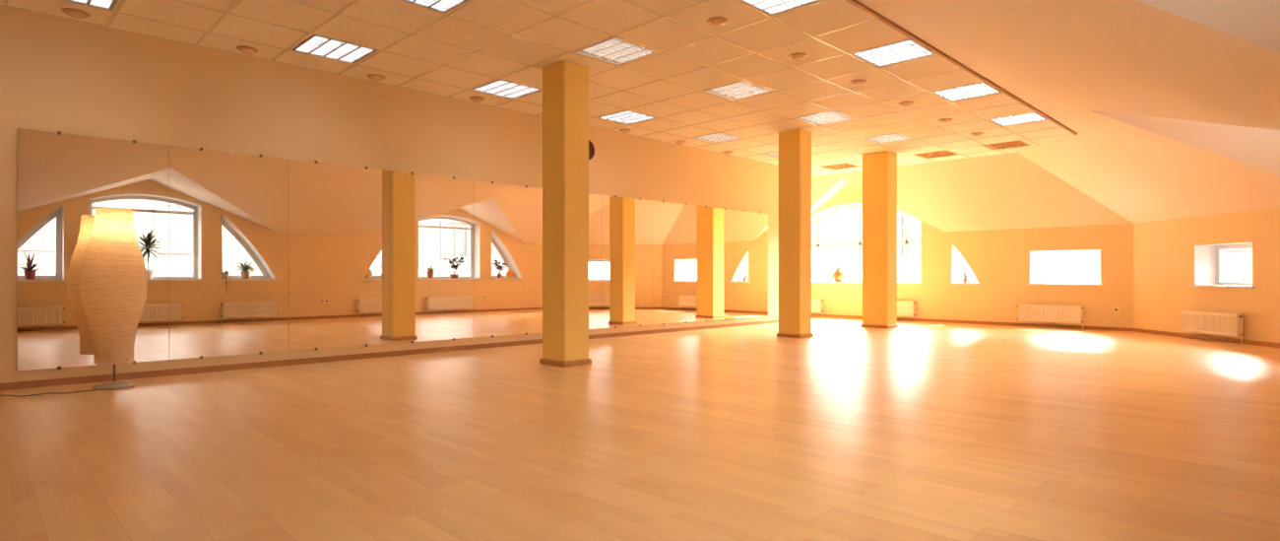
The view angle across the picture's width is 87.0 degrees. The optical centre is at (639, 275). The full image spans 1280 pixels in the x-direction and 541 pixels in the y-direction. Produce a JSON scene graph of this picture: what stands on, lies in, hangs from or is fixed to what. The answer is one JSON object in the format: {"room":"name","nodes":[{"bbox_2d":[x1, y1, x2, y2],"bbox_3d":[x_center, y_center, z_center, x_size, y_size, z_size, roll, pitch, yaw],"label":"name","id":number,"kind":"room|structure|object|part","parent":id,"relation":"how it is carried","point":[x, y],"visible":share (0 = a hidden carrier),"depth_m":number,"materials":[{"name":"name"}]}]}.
{"room":"exercise studio","nodes":[
{"label":"exercise studio","id":0,"kind":"room"},
{"bbox_2d":[0,4,778,383],"bbox_3d":[-2.232,-0.754,8.101,14.300,3.268,0.300,0,0,-45],"label":"wall","id":1,"kind":"structure","parent":0,"point":[66,76],"depth_m":6.58,"materials":[{"name":"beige paint"}]},
{"bbox_2d":[17,128,169,371],"bbox_3d":[-4.506,-0.204,5.605,0.982,1.919,0.015,0,0,-45],"label":"mirror panel","id":2,"kind":"object","parent":1,"relation":"attached to","point":[63,178],"visible":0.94,"depth_m":5.50,"materials":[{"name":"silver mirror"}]},
{"bbox_2d":[169,145,288,359],"bbox_3d":[-3.811,-0.204,6.300,0.977,1.919,0.015,0,0,-45],"label":"mirror panel","id":3,"kind":"object","parent":1,"relation":"attached to","point":[228,212],"visible":1,"depth_m":6.26,"materials":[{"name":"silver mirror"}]},
{"bbox_2d":[288,159,389,350],"bbox_3d":[-3.100,-0.204,7.011,1.027,1.919,0.015,0,0,-45],"label":"mirror panel","id":4,"kind":"object","parent":1,"relation":"attached to","point":[339,216],"visible":1,"depth_m":6.99,"materials":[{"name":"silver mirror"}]},
{"bbox_2d":[0,319,778,389],"bbox_3d":[-2.121,0.853,7.990,14.300,0.055,0.016,0,0,-45],"label":"baseboard","id":5,"kind":"structure","parent":1,"relation":"attached to","point":[199,369],"depth_m":6.69,"materials":[{"name":"brown wood"}]},
{"bbox_2d":[0,3,778,165],"bbox_3d":[-2.119,-2.086,7.987,14.300,0.007,0.022,0,0,-45],"label":"trim","id":6,"kind":"structure","parent":1,"relation":"attached to","point":[0,4],"depth_m":6.68,"materials":[{"name":"metal"}]},
{"bbox_2d":[389,170,473,343],"bbox_3d":[-2.369,-0.204,7.742,1.037,1.919,0.015,0,0,-45],"label":"mirror panel","id":7,"kind":"object","parent":1,"relation":"attached to","point":[431,217],"visible":1,"depth_m":7.71,"materials":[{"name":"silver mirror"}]},
{"bbox_2d":[473,180,542,337],"bbox_3d":[-1.637,-0.204,8.474,1.027,1.919,0.015,0,0,-45],"label":"mirror panel","id":8,"kind":"object","parent":1,"relation":"attached to","point":[507,218],"visible":0.98,"depth_m":8.45,"materials":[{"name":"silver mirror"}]},
{"bbox_2d":[588,139,594,160],"bbox_3d":[-0.742,-1.750,9.354,0.300,0.300,0.036,0,0,-45],"label":"wall clock","id":9,"kind":"object","parent":1,"relation":"attached to","point":[591,145],"visible":0.39,"depth_m":9.41,"materials":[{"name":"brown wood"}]},
{"bbox_2d":[588,192,601,328],"bbox_3d":[-0.908,-0.204,9.203,1.027,1.919,0.015,0,0,-45],"label":"mirror panel","id":10,"kind":"object","parent":1,"relation":"attached to","point":[595,200],"visible":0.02,"depth_m":9.48,"materials":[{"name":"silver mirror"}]},
{"bbox_2d":[601,194,651,327],"bbox_3d":[-0.180,-0.204,9.931,1.027,1.919,0.015,0,0,-45],"label":"mirror panel","id":11,"kind":"object","parent":1,"relation":"attached to","point":[626,223],"visible":1,"depth_m":9.90,"materials":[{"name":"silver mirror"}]},
{"bbox_2d":[651,199,696,323],"bbox_3d":[0.548,-0.204,10.659,1.027,1.919,0.015,0,0,-45],"label":"mirror panel","id":12,"kind":"object","parent":1,"relation":"attached to","point":[673,224],"visible":1,"depth_m":10.64,"materials":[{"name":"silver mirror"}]},
{"bbox_2d":[696,205,734,320],"bbox_3d":[1.277,-0.204,11.388,1.027,1.919,0.015,0,0,-45],"label":"mirror panel","id":13,"kind":"object","parent":1,"relation":"attached to","point":[715,226],"visible":1,"depth_m":11.36,"materials":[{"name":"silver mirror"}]},
{"bbox_2d":[734,209,767,318],"bbox_3d":[2.002,-0.204,12.112,1.017,1.919,0.015,0,0,-45],"label":"mirror panel","id":14,"kind":"object","parent":1,"relation":"attached to","point":[750,227],"visible":1,"depth_m":12.09,"materials":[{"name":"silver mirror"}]},
{"bbox_2d":[0,0,1072,176],"bbox_3d":[-0.887,-2.098,7.640,15.550,0.020,7.140,0,0,-45],"label":"ceiling","id":15,"kind":"structure","parent":0,"point":[613,17],"depth_m":6.52,"materials":[{"name":"tile"}]},
{"bbox_2d":[61,7,90,18],"bbox_3d":[-4.465,-2.067,5.342,0.180,0.043,0.180,0,0,-45],"label":"light","id":16,"kind":"object","parent":15,"relation":"attached to","point":[75,13],"visible":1,"depth_m":5.31,"materials":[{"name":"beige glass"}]},
{"bbox_2d":[66,10,85,18],"bbox_3d":[-4.465,-2.064,5.342,0.116,0.039,0.116,0,0,-45],"label":"diffuser","id":17,"kind":"object","parent":16,"relation":"attached to","point":[75,14],"depth_m":5.31,"materials":[{"name":"white glass"}]},
{"bbox_2d":[67,0,118,9],"bbox_3d":[-4.149,-2.131,4.902,0.571,0.092,0.571,0,0,-45],"label":"ceiling light","id":18,"kind":"object","parent":15,"relation":"attached to","point":[105,4],"visible":1,"depth_m":5.18,"materials":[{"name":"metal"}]},
{"bbox_2d":[235,45,257,54],"bbox_3d":[-3.615,-2.067,6.204,0.180,0.043,0.180,0,0,-45],"label":"light","id":19,"kind":"object","parent":15,"relation":"attached to","point":[245,49],"visible":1,"depth_m":6.16,"materials":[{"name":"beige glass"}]},
{"bbox_2d":[239,48,254,54],"bbox_3d":[-3.615,-2.064,6.204,0.116,0.039,0.116,0,0,-45],"label":"diffuser","id":20,"kind":"object","parent":19,"relation":"attached to","point":[245,50],"depth_m":6.17,"materials":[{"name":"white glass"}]},
{"bbox_2d":[291,34,377,63],"bbox_3d":[-2.819,-2.131,6.232,0.571,0.092,0.571,0,0,-45],"label":"ceiling light","id":21,"kind":"object","parent":15,"relation":"attached to","point":[318,45],"visible":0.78,"depth_m":6.25,"materials":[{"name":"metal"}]},
{"bbox_2d":[367,73,384,80],"bbox_3d":[-2.764,-2.067,7.066,0.180,0.043,0.180,0,0,-45],"label":"light","id":22,"kind":"object","parent":15,"relation":"attached to","point":[375,77],"visible":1,"depth_m":7.02,"materials":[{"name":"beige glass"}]},
{"bbox_2d":[370,75,382,80],"bbox_3d":[-2.764,-2.064,7.066,0.116,0.039,0.116,0,0,-45],"label":"diffuser","id":23,"kind":"object","parent":22,"relation":"attached to","point":[375,78],"depth_m":7.03,"materials":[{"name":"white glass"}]},
{"bbox_2d":[403,0,468,12],"bbox_3d":[-1.546,-2.131,4.959,0.571,0.092,0.571,0,0,-45],"label":"ceiling light","id":24,"kind":"object","parent":15,"relation":"attached to","point":[444,6],"visible":1,"depth_m":5.20,"materials":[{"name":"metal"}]},
{"bbox_2d":[469,96,485,102],"bbox_3d":[-1.913,-2.067,7.928,0.180,0.043,0.180,0,0,-45],"label":"light","id":25,"kind":"object","parent":15,"relation":"attached to","point":[475,98],"visible":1,"depth_m":7.88,"materials":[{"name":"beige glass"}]},
{"bbox_2d":[472,97,482,102],"bbox_3d":[-1.913,-2.064,7.928,0.116,0.039,0.116,0,0,-45],"label":"diffuser","id":26,"kind":"object","parent":25,"relation":"attached to","point":[477,99],"depth_m":7.89,"materials":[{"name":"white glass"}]},
{"bbox_2d":[471,78,541,98],"bbox_3d":[-1.489,-2.131,7.562,0.571,0.092,0.571,0,0,-45],"label":"ceiling light","id":27,"kind":"object","parent":15,"relation":"attached to","point":[501,88],"visible":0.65,"depth_m":7.59,"materials":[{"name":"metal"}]},
{"bbox_2d":[3,0,1070,175],"bbox_3d":[-0.887,-2.086,7.640,15.550,0.006,7.140,0,0,-45],"label":"trim","id":28,"kind":"structure","parent":15,"relation":"attached to","point":[238,2],"depth_m":6.68,"materials":[{"name":"metal"}]},
{"bbox_2d":[573,36,658,64],"bbox_3d":[-0.216,-2.131,6.289,0.571,0.092,0.571,0,0,-45],"label":"ceiling light","id":29,"kind":"object","parent":15,"relation":"attached to","point":[614,50],"visible":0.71,"depth_m":6.31,"materials":[{"name":"white plastic"}]},
{"bbox_2d":[619,128,631,132],"bbox_3d":[-0.212,-2.067,9.652,0.180,0.043,0.180,0,0,-45],"label":"light","id":30,"kind":"object","parent":15,"relation":"attached to","point":[624,130],"visible":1,"depth_m":9.61,"materials":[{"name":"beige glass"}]},
{"bbox_2d":[598,110,657,124],"bbox_3d":[-0.159,-2.131,8.892,0.571,0.092,0.571,0,0,-45],"label":"ceiling light","id":31,"kind":"object","parent":15,"relation":"attached to","point":[625,116],"visible":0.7,"depth_m":8.92,"materials":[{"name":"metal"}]},
{"bbox_2d":[675,140,686,144],"bbox_3d":[0.638,-2.067,10.514,0.180,0.043,0.180,0,0,-45],"label":"light","id":32,"kind":"object","parent":15,"relation":"attached to","point":[676,142],"visible":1,"depth_m":10.47,"materials":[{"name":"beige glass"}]},
{"bbox_2d":[692,132,742,142],"bbox_3d":[1.171,-2.131,10.222,0.571,0.092,0.571,0,0,-45],"label":"ceiling light","id":33,"kind":"object","parent":15,"relation":"attached to","point":[717,137],"visible":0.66,"depth_m":10.25,"materials":[{"name":"white plastic"}]},
{"bbox_2d":[705,16,728,26],"bbox_3d":[0.633,-2.067,5.519,0.180,0.043,0.180,0,0,-45],"label":"light","id":34,"kind":"object","parent":15,"relation":"attached to","point":[714,21],"visible":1,"depth_m":5.48,"materials":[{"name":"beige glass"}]},
{"bbox_2d":[709,19,724,26],"bbox_3d":[0.633,-2.064,5.519,0.116,0.039,0.116,0,0,-45],"label":"diffuser","id":35,"kind":"object","parent":34,"relation":"attached to","point":[715,23],"depth_m":5.49,"materials":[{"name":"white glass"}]},
{"bbox_2d":[704,80,773,100],"bbox_3d":[1.114,-2.131,7.619,0.571,0.092,0.571,0,0,-45],"label":"ceiling light","id":36,"kind":"object","parent":15,"relation":"attached to","point":[739,90],"visible":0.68,"depth_m":7.64,"materials":[{"name":"white plastic"}]},
{"bbox_2d":[763,151,778,157],"bbox_3d":[2.501,-2.131,11.552,0.571,0.092,0.571,0,0,-45],"label":"ceiling light","id":37,"kind":"object","parent":15,"relation":"attached to","point":[775,154],"visible":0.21,"depth_m":11.60,"materials":[{"name":"white plastic"}]},
{"bbox_2d":[739,0,819,15],"bbox_3d":[1.057,-2.131,5.017,0.571,0.092,0.571,0,0,-45],"label":"ceiling light","id":38,"kind":"object","parent":15,"relation":"attached to","point":[770,7],"visible":1,"depth_m":5.23,"materials":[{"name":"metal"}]},
{"bbox_2d":[788,52,807,61],"bbox_3d":[1.497,-2.067,6.394,0.180,0.043,0.180,0,0,-45],"label":"light","id":39,"kind":"object","parent":15,"relation":"attached to","point":[797,56],"visible":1,"depth_m":6.35,"materials":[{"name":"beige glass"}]},
{"bbox_2d":[791,55,804,61],"bbox_3d":[1.497,-2.064,6.394,0.116,0.039,0.116,0,0,-45],"label":"diffuser","id":40,"kind":"object","parent":39,"relation":"attached to","point":[795,57],"depth_m":6.36,"materials":[{"name":"white glass"}]},
{"bbox_2d":[794,111,853,125],"bbox_3d":[2.444,-2.131,8.950,0.571,0.092,0.571,0,0,-45],"label":"ceiling light","id":41,"kind":"object","parent":15,"relation":"attached to","point":[831,116],"visible":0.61,"depth_m":8.98,"materials":[{"name":"white plastic"}]},
{"bbox_2d":[821,163,858,169],"bbox_3d":[3.828,-2.131,12.879,0.571,0.092,0.571,0,0,-45],"label":"air vent","id":42,"kind":"object","parent":15,"relation":"attached to","point":[840,165],"visible":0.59,"depth_m":12.93,"materials":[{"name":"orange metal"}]},
{"bbox_2d":[849,79,866,85],"bbox_3d":[2.347,-2.067,7.256,0.180,0.043,0.180,0,0,-45],"label":"light","id":43,"kind":"object","parent":15,"relation":"attached to","point":[855,82],"visible":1,"depth_m":7.21,"materials":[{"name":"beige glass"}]},
{"bbox_2d":[852,81,863,85],"bbox_3d":[2.347,-2.064,7.256,0.116,0.039,0.116,0,0,-45],"label":"diffuser","id":44,"kind":"object","parent":43,"relation":"attached to","point":[854,83],"depth_m":7.22,"materials":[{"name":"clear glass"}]},
{"bbox_2d":[863,132,912,143],"bbox_3d":[3.774,-2.131,10.280,0.571,0.092,0.571,0,0,-45],"label":"ceiling light","id":45,"kind":"object","parent":15,"relation":"attached to","point":[896,137],"visible":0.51,"depth_m":10.31,"materials":[{"name":"white plastic"}]},
{"bbox_2d":[850,38,936,66],"bbox_3d":[2.387,-2.131,6.347,0.571,0.092,0.571,0,0,-45],"label":"ceiling light","id":46,"kind":"object","parent":15,"relation":"attached to","point":[908,49],"visible":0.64,"depth_m":6.37,"materials":[{"name":"plastic"}]},
{"bbox_2d":[898,100,914,106],"bbox_3d":[3.218,-2.067,8.138,0.180,0.043,0.180,0,0,-45],"label":"light","id":47,"kind":"object","parent":15,"relation":"attached to","point":[908,102],"visible":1,"depth_m":8.10,"materials":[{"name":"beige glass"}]},
{"bbox_2d":[901,102,911,106],"bbox_3d":[3.218,-2.064,8.138,0.116,0.039,0.116,0,0,-45],"label":"diffuser","id":48,"kind":"object","parent":47,"relation":"attached to","point":[903,103],"depth_m":8.10,"materials":[{"name":"white plastic"}]},
{"bbox_2d":[915,150,959,158],"bbox_3d":[5.101,-2.131,11.606,0.571,0.092,0.571,0,0,-45],"label":"air vent","id":49,"kind":"object","parent":15,"relation":"attached to","point":[940,153],"visible":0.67,"depth_m":11.64,"materials":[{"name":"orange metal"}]},
{"bbox_2d":[938,118,952,123],"bbox_3d":[4.082,-2.067,9.014,0.180,0.043,0.180,0,0,-45],"label":"light","id":50,"kind":"object","parent":15,"relation":"attached to","point":[943,120],"visible":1,"depth_m":8.97,"materials":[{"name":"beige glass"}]},
{"bbox_2d":[845,0,1077,134],"bbox_3d":[1.256,-2.078,4.740,14.480,0.040,0.030,0,0,-45],"label":"trim","id":51,"kind":"structure","parent":15,"relation":"attached to","point":[856,3],"depth_m":6.35,"materials":[{"name":"brown wood"}]},
{"bbox_2d":[932,81,1001,101],"bbox_3d":[3.717,-2.131,7.677,0.571,0.092,0.571,0,0,-45],"label":"ceiling light","id":52,"kind":"object","parent":15,"relation":"attached to","point":[981,89],"visible":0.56,"depth_m":7.71,"materials":[{"name":"plastic"}]},
{"bbox_2d":[970,131,983,135],"bbox_3d":[4.939,-2.067,9.882,0.180,0.043,0.180,0,0,-45],"label":"light","id":53,"kind":"object","parent":15,"relation":"attached to","point":[974,133],"visible":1,"depth_m":9.83,"materials":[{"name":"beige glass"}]},
{"bbox_2d":[980,139,1030,149],"bbox_3d":[5.857,-2.131,10.793,0.571,0.092,0.571,0,0,-45],"label":"air vent","id":54,"kind":"object","parent":15,"relation":"attached to","point":[1019,143],"visible":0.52,"depth_m":10.82,"materials":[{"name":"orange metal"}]},
{"bbox_2d":[988,112,1046,126],"bbox_3d":[5.047,-2.131,9.007,0.571,0.092,0.571,0,0,-45],"label":"ceiling light","id":55,"kind":"object","parent":15,"relation":"attached to","point":[1034,116],"visible":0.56,"depth_m":9.03,"materials":[{"name":"plastic"}]},
{"bbox_2d":[0,316,1279,540],"bbox_3d":[0.247,0.955,6.894,16.100,0.150,9.800,0,0,-45],"label":"floor","id":56,"kind":"structure","parent":0,"point":[911,430],"depth_m":3.56,"materials":[{"name":"laminate"}]},
{"bbox_2d":[0,207,147,395],"bbox_3d":[-4.405,0.176,5.072,1.143,1.407,0.425,0,0,-45],"label":"floor lamp","id":57,"kind":"object","parent":56,"relation":"on","point":[113,283],"visible":1,"depth_m":5.21,"materials":[{"name":"paper"}]},
{"bbox_3d":[-4.530,0.875,4.971,0.828,0.006,0.117,0,0,-28],"label":"power cord","id":58,"kind":"part","parent":57,"relation":"part of","materials":[{"name":"black plastic"}]},
{"bbox_3d":[-4.151,0.078,5.326,0.426,1.209,0.425,0,0,-45],"label":"lamp shade","id":59,"kind":"part","parent":57,"relation":"part of","materials":[{"name":"paper"}]},
{"bbox_2d":[539,60,591,367],"bbox_3d":[-0.744,-0.601,6.755,0.352,2.962,0.387,0,0,-45],"label":"column","id":60,"kind":"structure","parent":56,"relation":"on","point":[565,84],"depth_m":6.63,"materials":[{"name":"yellow paint"}]},
{"bbox_3d":[-0.744,0.853,6.755,0.352,0.055,0.387,0,0,-45],"label":"skirting","id":61,"kind":"part","parent":60,"relation":"part of","materials":[{"name":"brown wood"}]},
{"bbox_2d":[776,128,813,337],"bbox_3d":[2.245,-0.601,9.783,0.342,2.962,0.392,0,0,-45],"label":"column","id":62,"kind":"structure","parent":56,"relation":"on","point":[795,146],"depth_m":9.67,"materials":[{"name":"yellow paint"}]},
{"bbox_3d":[2.245,0.853,9.783,0.342,0.055,0.392,0,0,-45],"label":"skirting","id":63,"kind":"part","parent":62,"relation":"part of","materials":[{"name":"brown wood"}]},
{"bbox_2d":[860,151,897,327],"bbox_3d":[4.115,-0.601,11.589,0.402,2.962,0.482,0,0,-45],"label":"column","id":64,"kind":"structure","parent":56,"relation":"on","point":[879,169],"depth_m":11.44,"materials":[{"name":"yellow paint"}]},
{"bbox_3d":[4.115,0.853,11.589,0.402,0.055,0.482,0,0,-45],"label":"skirting","id":65,"kind":"part","parent":64,"relation":"part of","materials":[{"name":"brown wood"}]},
{"bbox_2d":[811,178,850,212],"bbox_3d":[4.428,-1.470,14.044,0.937,1.280,3.700,0,0,-45],"label":"ceiling","id":66,"kind":"structure","parent":0,"point":[841,183],"depth_m":14.21,"materials":[{"name":"white paint"}]},
{"bbox_2d":[811,183,1133,327],"bbox_3d":[5.300,-0.555,13.523,0.420,2.870,7.570,0,0,-45],"label":"wall","id":67,"kind":"structure","parent":0,"point":[1002,261],"depth_m":12.07,"materials":[{"name":"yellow paint"}]},
{"bbox_2d":[811,298,823,312],"bbox_3d":[3.586,0.687,14.857,0.990,0.386,0.118,0,0,45],"label":"radiator","id":68,"kind":"object","parent":67,"relation":"attached to","point":[816,303],"visible":0.31,"depth_m":14.55,"materials":[{"name":"metal"}]},
{"bbox_2d":[896,300,915,320],"bbox_3d":[5.007,0.687,13.436,0.990,0.386,0.118,0,0,45],"label":"radiator","id":69,"kind":"object","parent":67,"relation":"attached to","point":[904,308],"visible":0.41,"depth_m":13.17,"materials":[{"name":"metal"}]},
{"bbox_3d":[4.973,0.640,13.401,0.930,0.290,0.021,0,0,45],"label":"panel","id":70,"kind":"part","parent":69,"relation":"part of","materials":[{"name":"metal"}]},
{"bbox_2d":[949,251,981,284],"bbox_3d":[6.145,-0.229,12.608,0.410,0.782,0.560,0,0,-45],"label":"window","id":71,"kind":"structure","parent":67,"relation":"in","point":[959,266],"depth_m":12.85,"materials":[{"name":"plastic"}]},
{"bbox_3d":[6.122,0.145,12.585,0.345,0.034,0.560,0,0,-45],"label":"sill","id":72,"kind":"part","parent":71,"relation":"part of","materials":[{"name":"white plastic"}]},
{"bbox_2d":[962,271,969,282],"bbox_3d":[6.118,-0.013,12.606,0.251,0.281,0.180,0,0,-14],"label":"potted plant","id":73,"kind":"object","parent":71,"relation":"on","point":[965,280],"visible":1,"depth_m":12.61,"materials":[{"name":"green plant"}]},
{"bbox_2d":[811,313,1132,330],"bbox_3d":[5.146,0.853,13.369,0.016,0.055,7.570,0,0,-45],"label":"baseboard","id":74,"kind":"structure","parent":67,"relation":"attached to","point":[812,314],"depth_m":12.07,"materials":[{"name":"brown wood"}]},
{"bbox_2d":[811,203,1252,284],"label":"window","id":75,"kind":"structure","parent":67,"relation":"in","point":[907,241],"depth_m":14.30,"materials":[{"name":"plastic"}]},
{"bbox_2d":[832,254,845,281],"bbox_3d":[4.271,-0.173,14.482,0.270,0.601,0.270,0,0,-45],"label":"round vase","id":76,"kind":"object","parent":75,"relation":"on","point":[839,275],"visible":0.96,"depth_m":14.40,"materials":[{"name":"orange ceramic"}]},
{"bbox_3d":[4.545,0.145,14.162,0.345,0.034,2.880,0,0,-45],"label":"sill","id":77,"kind":"part","parent":75,"relation":"part of","materials":[{"name":"white plastic"}]},
{"bbox_2d":[1017,304,1083,328],"bbox_3d":[6.966,0.687,11.477,0.990,0.386,0.118,0,0,45],"label":"radiator","id":78,"kind":"object","parent":67,"relation":"attached to","point":[1026,312],"visible":1,"depth_m":11.42,"materials":[{"name":"metal"}]},
{"bbox_2d":[1026,250,1102,285],"bbox_3d":[7.267,-0.134,11.486,0.410,0.592,1.094,0,0,-45],"label":"window","id":79,"kind":"structure","parent":67,"relation":"in","point":[1044,282],"depth_m":11.69,"materials":[{"name":"plastic"}]},
{"bbox_3d":[7.244,0.145,11.463,0.345,0.034,1.094,0,0,-45],"label":"sill","id":80,"kind":"part","parent":79,"relation":"part of","materials":[{"name":"white plastic"}]},
{"bbox_2d":[1113,307,1119,312],"bbox_3d":[7.662,0.545,10.852,0.082,0.082,0.018,0,0,45],"label":"power outlet","id":81,"kind":"object","parent":67,"relation":"attached to","point":[1116,309],"visible":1,"depth_m":10.85,"materials":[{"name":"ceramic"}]},
{"bbox_2d":[811,151,1133,231],"bbox_3d":[5.035,-1.509,13.258,0.770,1.358,7.570,0,0,-45],"label":"ceiling","id":82,"kind":"structure","parent":0,"point":[1001,191],"depth_m":11.96,"materials":[{"name":"paint"}]},
{"bbox_2d":[856,0,1279,223],"bbox_3d":[2.858,-1.569,4.697,16.685,1.478,4.500,0,0,-45],"label":"ceiling","id":83,"kind":"structure","parent":0,"point":[1067,60],"depth_m":5.10,"materials":[{"name":"paint"}]},
{"bbox_2d":[1133,207,1279,342],"bbox_3d":[8.038,0.025,9.122,0.420,1.710,3.154,0,0,0],"label":"wall","id":84,"kind":"structure","parent":0,"point":[1170,256],"depth_m":9.52,"materials":[{"name":"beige paint"}]},
{"bbox_2d":[1132,327,1279,347],"bbox_3d":[7.820,0.853,9.122,0.016,0.055,3.154,0,0,0],"label":"baseboard","id":85,"kind":"structure","parent":84,"relation":"attached to","point":[1213,338],"depth_m":9.25,"materials":[{"name":"brown wood"}]},
{"bbox_2d":[1181,310,1243,343],"bbox_3d":[7.769,0.687,9.157,0.118,0.386,0.950,0,0,0],"label":"radiator","id":86,"kind":"object","parent":84,"relation":"attached to","point":[1217,323],"visible":1,"depth_m":9.07,"materials":[{"name":"metal"}]},
{"bbox_2d":[1189,243,1254,288],"bbox_3d":[7.988,-0.134,9.072,0.410,0.592,0.964,0,0,0],"label":"window","id":87,"kind":"structure","parent":84,"relation":"in","point":[1220,283],"depth_m":9.36,"materials":[{"name":"plastic"}]},
{"bbox_3d":[7.955,0.145,9.072,0.345,0.034,0.964,0,0,0],"label":"sill","id":88,"kind":"part","parent":87,"relation":"part of","materials":[{"name":"white plastic"}]}
]}

